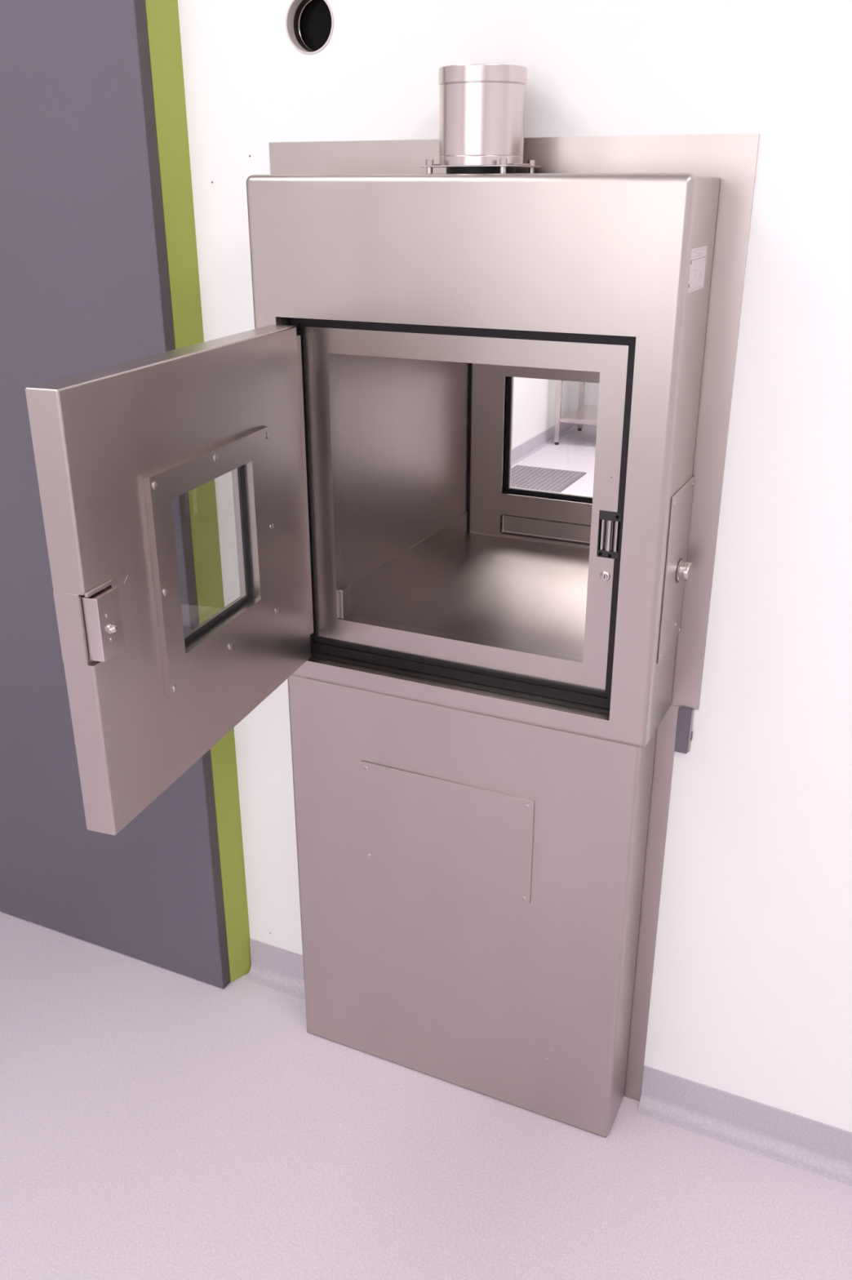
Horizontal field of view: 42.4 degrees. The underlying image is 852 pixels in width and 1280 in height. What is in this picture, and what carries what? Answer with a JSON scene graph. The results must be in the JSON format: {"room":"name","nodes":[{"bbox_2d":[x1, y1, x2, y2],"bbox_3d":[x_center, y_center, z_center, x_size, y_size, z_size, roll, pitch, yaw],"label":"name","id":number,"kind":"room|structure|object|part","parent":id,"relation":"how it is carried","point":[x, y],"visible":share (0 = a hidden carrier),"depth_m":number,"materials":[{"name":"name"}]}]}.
{"room":"clean room","nodes":[
{"label":"clean room","id":0,"kind":"room"},
{"bbox_2d":[0,911,851,1279],"bbox_3d":[-0.767,1.682,0.360,5.300,0.100,4.500,10,25,23],"label":"floor","id":1,"kind":"structure","parent":0,"point":[157,1122],"depth_m":1.98,"materials":[{"name":"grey plastic"}]},
{"bbox_2d":[287,675,679,1137],"bbox_3d":[0.080,0.465,2.042,0.683,0.848,0.122,10,25,23],"label":"base cabinet","id":2,"kind":"object","parent":1,"relation":"on","point":[480,895],"visible":0.98,"depth_m":1.98,"materials":[{"name":"metal"}]},
{"bbox_3d":[0.033,0.339,1.944,0.331,0.206,0.004,10,25,23],"label":"access plate","id":3,"kind":"part","parent":2,"relation":"part of","materials":[{"name":"metal"}]},
{"bbox_2d":[177,0,851,1132],"bbox_3d":[0.299,-0.505,1.896,5.100,2.750,0.500,10,25,23],"label":"wall","id":4,"kind":"structure","parent":0,"point":[751,997],"depth_m":1.69,"materials":[{"name":"white paint"}]},
{"bbox_2d":[0,0,230,988],"bbox_3d":[-1.043,-0.383,2.252,1.332,2.247,0.026,10,25,23],"label":"door","id":5,"kind":"structure","parent":4,"relation":"in","point":[85,284],"depth_m":2.02,"materials":[{"name":"paint laminate"},{"name":"plastic"}]},
{"bbox_2d":[144,0,251,982],"bbox_3d":[-0.437,-0.289,2.031,0.071,2.250,0.055,10,25,23],"label":"door frame","id":6,"kind":"structure","parent":4,"relation":"attached to","point":[162,15],"depth_m":1.91,"materials":[{"name":"paint"}]},
{"bbox_2d":[244,938,305,999],"bbox_3d":[-0.305,0.727,2.401,0.206,0.088,0.034,10,25,23],"label":"baseboard","id":7,"kind":"structure","parent":4,"relation":"attached to","point":[278,969],"depth_m":2.42,"materials":[{"name":"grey plastic"}]},
{"bbox_2d":[285,0,333,54],"bbox_3d":[-0.169,-0.940,1.675,0.084,0.084,0.038,10,25,23],"label":"porthole","id":8,"kind":"object","parent":4,"relation":"attached to","point":[309,24],"visible":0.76,"depth_m":1.69,"materials":[{"name":"grey"}]},
{"bbox_3d":[-0.162,-0.946,1.688,0.079,0.079,0.006,10,25,23],"label":"dark pane","id":9,"kind":"part","parent":8,"relation":"part of","materials":[{"name":"black glass"}]},
{"bbox_2d":[25,133,759,835],"bbox_3d":[0.063,-0.314,1.704,0.766,0.852,1.360,10,25,23],"label":"hatch","id":10,"kind":"object","parent":4,"relation":"attached to","point":[362,424],"visible":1,"depth_m":1.58,"materials":[{"name":"metal"}]},
{"bbox_3d":[-0.408,-0.013,1.259,0.033,0.086,0.002,7,24,17],"label":"edge plate","id":11,"kind":"part","parent":10,"relation":"part of","materials":[{"name":"silver metal"}]},
{"bbox_3d":[-0.310,-0.119,1.513,0.042,0.547,0.585,7,24,17],"label":"door","id":12,"kind":"part","parent":10,"relation":"part of","materials":[{"name":"metal"}]},
{"bbox_3d":[-0.203,-0.240,1.790,0.010,0.499,0.021,10,25,23],"label":"hinge post","id":13,"kind":"part","parent":10,"relation":"part of","materials":[{"name":"metal"}]},
{"bbox_3d":[0.050,-0.208,1.711,0.517,0.523,0.022,10,25,23],"label":"frame","id":14,"kind":"part","parent":10,"relation":"part of","materials":[{"name":"metal"}]},
{"bbox_2d":[419,63,540,173],"bbox_3d":[0.077,-0.714,1.519,0.130,0.137,0.130,10,25,23],"label":"duct","id":15,"kind":"object","parent":10,"relation":"attached to","point":[482,111],"visible":0.91,"depth_m":1.47,"materials":[{"name":"metal"}]},
{"bbox_3d":[0.077,-0.664,1.539,0.130,0.002,0.130,10,25,23],"label":"mounting plate","id":16,"kind":"part","parent":15,"relation":"part of","materials":[{"name":"metal"}]},
{"bbox_3d":[0.346,-0.447,2.289,0.526,0.520,0.050,10,25,23],"label":"door","id":17,"kind":"part","parent":10,"relation":"part of","materials":[{"name":"metal"}]},
{"bbox_3d":[0.272,-0.156,1.613,0.034,0.071,0.013,10,25,23],"label":"strike plate","id":18,"kind":"part","parent":10,"relation":"part of","materials":[{"name":"black plastic"}]},
{"bbox_3d":[0.374,-0.105,1.640,0.003,0.255,0.134,10,25,23],"label":"control plate","id":19,"kind":"part","parent":10,"relation":"part of","materials":[{"name":"metal"}]},
{"bbox_2d":[675,706,694,753],"bbox_3d":[0.425,0.148,1.800,0.026,0.080,0.010,10,25,23],"label":"electrical box","id":20,"kind":"object","parent":4,"relation":"attached to","point":[684,735],"visible":1,"depth_m":1.79,"materials":[{"name":"plastic"}]},
{"bbox_2d":[636,1065,851,1186],"bbox_3d":[1.450,1.044,1.635,2.305,0.088,0.034,10,25,23],"label":"baseboard","id":21,"kind":"structure","parent":4,"relation":"attached to","point":[813,1146],"depth_m":2.02,"materials":[{"name":"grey plastic"}]},
{"bbox_2d":[511,377,589,448],"bbox_3d":[-0.080,-1.904,5.312,0.100,2.700,5.850,10,25,23],"label":"wall","id":22,"kind":"structure","parent":0,"point":[534,399],"depth_m":7.20,"materials":[{"name":"white paint"}]},
{"bbox_2d":[511,422,577,466],"bbox_3d":[-0.020,-0.688,5.790,0.030,0.088,5.850,10,25,23],"label":"baseboard","id":23,"kind":"structure","parent":22,"relation":"attached to","point":[520,452],"depth_m":7.29,"materials":[{"name":"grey plastic"}]},
{"bbox_2d":[511,424,596,496],"bbox_3d":[1.806,-0.293,5.080,4.220,0.100,5.950,10,25,23],"label":"floor","id":24,"kind":"structure","parent":0,"point":[575,451],"depth_m":7.07,"materials":[{"name":"plastic"}]},
{"bbox_2d":[511,465,586,492],"bbox_3d":[0.536,-0.862,6.304,0.452,0.011,1.105,10,25,23],"label":"floor mat","id":25,"kind":"object","parent":24,"relation":"on","point":[522,476],"visible":0.46,"depth_m":6.54,"materials":[{"name":"grey rubber"}]},
{"bbox_2d":[554,380,598,444],"bbox_3d":[1.633,-1.712,7.175,1.510,0.905,0.592,10,25,23],"label":"work table","id":26,"kind":"object","parent":24,"relation":"on","point":[584,414],"visible":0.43,"depth_m":7.37,"materials":[{"name":"metal"}]},
{"bbox_3d":[0.885,-1.732,7.250,0.032,0.850,0.032,10,25,23],"label":"leg","id":27,"kind":"part","parent":26,"relation":"part of","materials":[{"name":"metal"}]},
{"bbox_3d":[1.099,-1.906,7.667,0.032,0.850,0.032,10,25,23],"label":"leg","id":28,"kind":"part","parent":26,"relation":"part of","materials":[{"name":"metal"}]},
{"bbox_2d":[588,382,599,405],"bbox_3d":[3.053,-2.605,6.981,4.220,2.700,0.100,10,25,23],"label":"wall","id":29,"kind":"structure","parent":0,"point":[593,397],"depth_m":8.17,"materials":[{"name":"white paint"}]}
]}

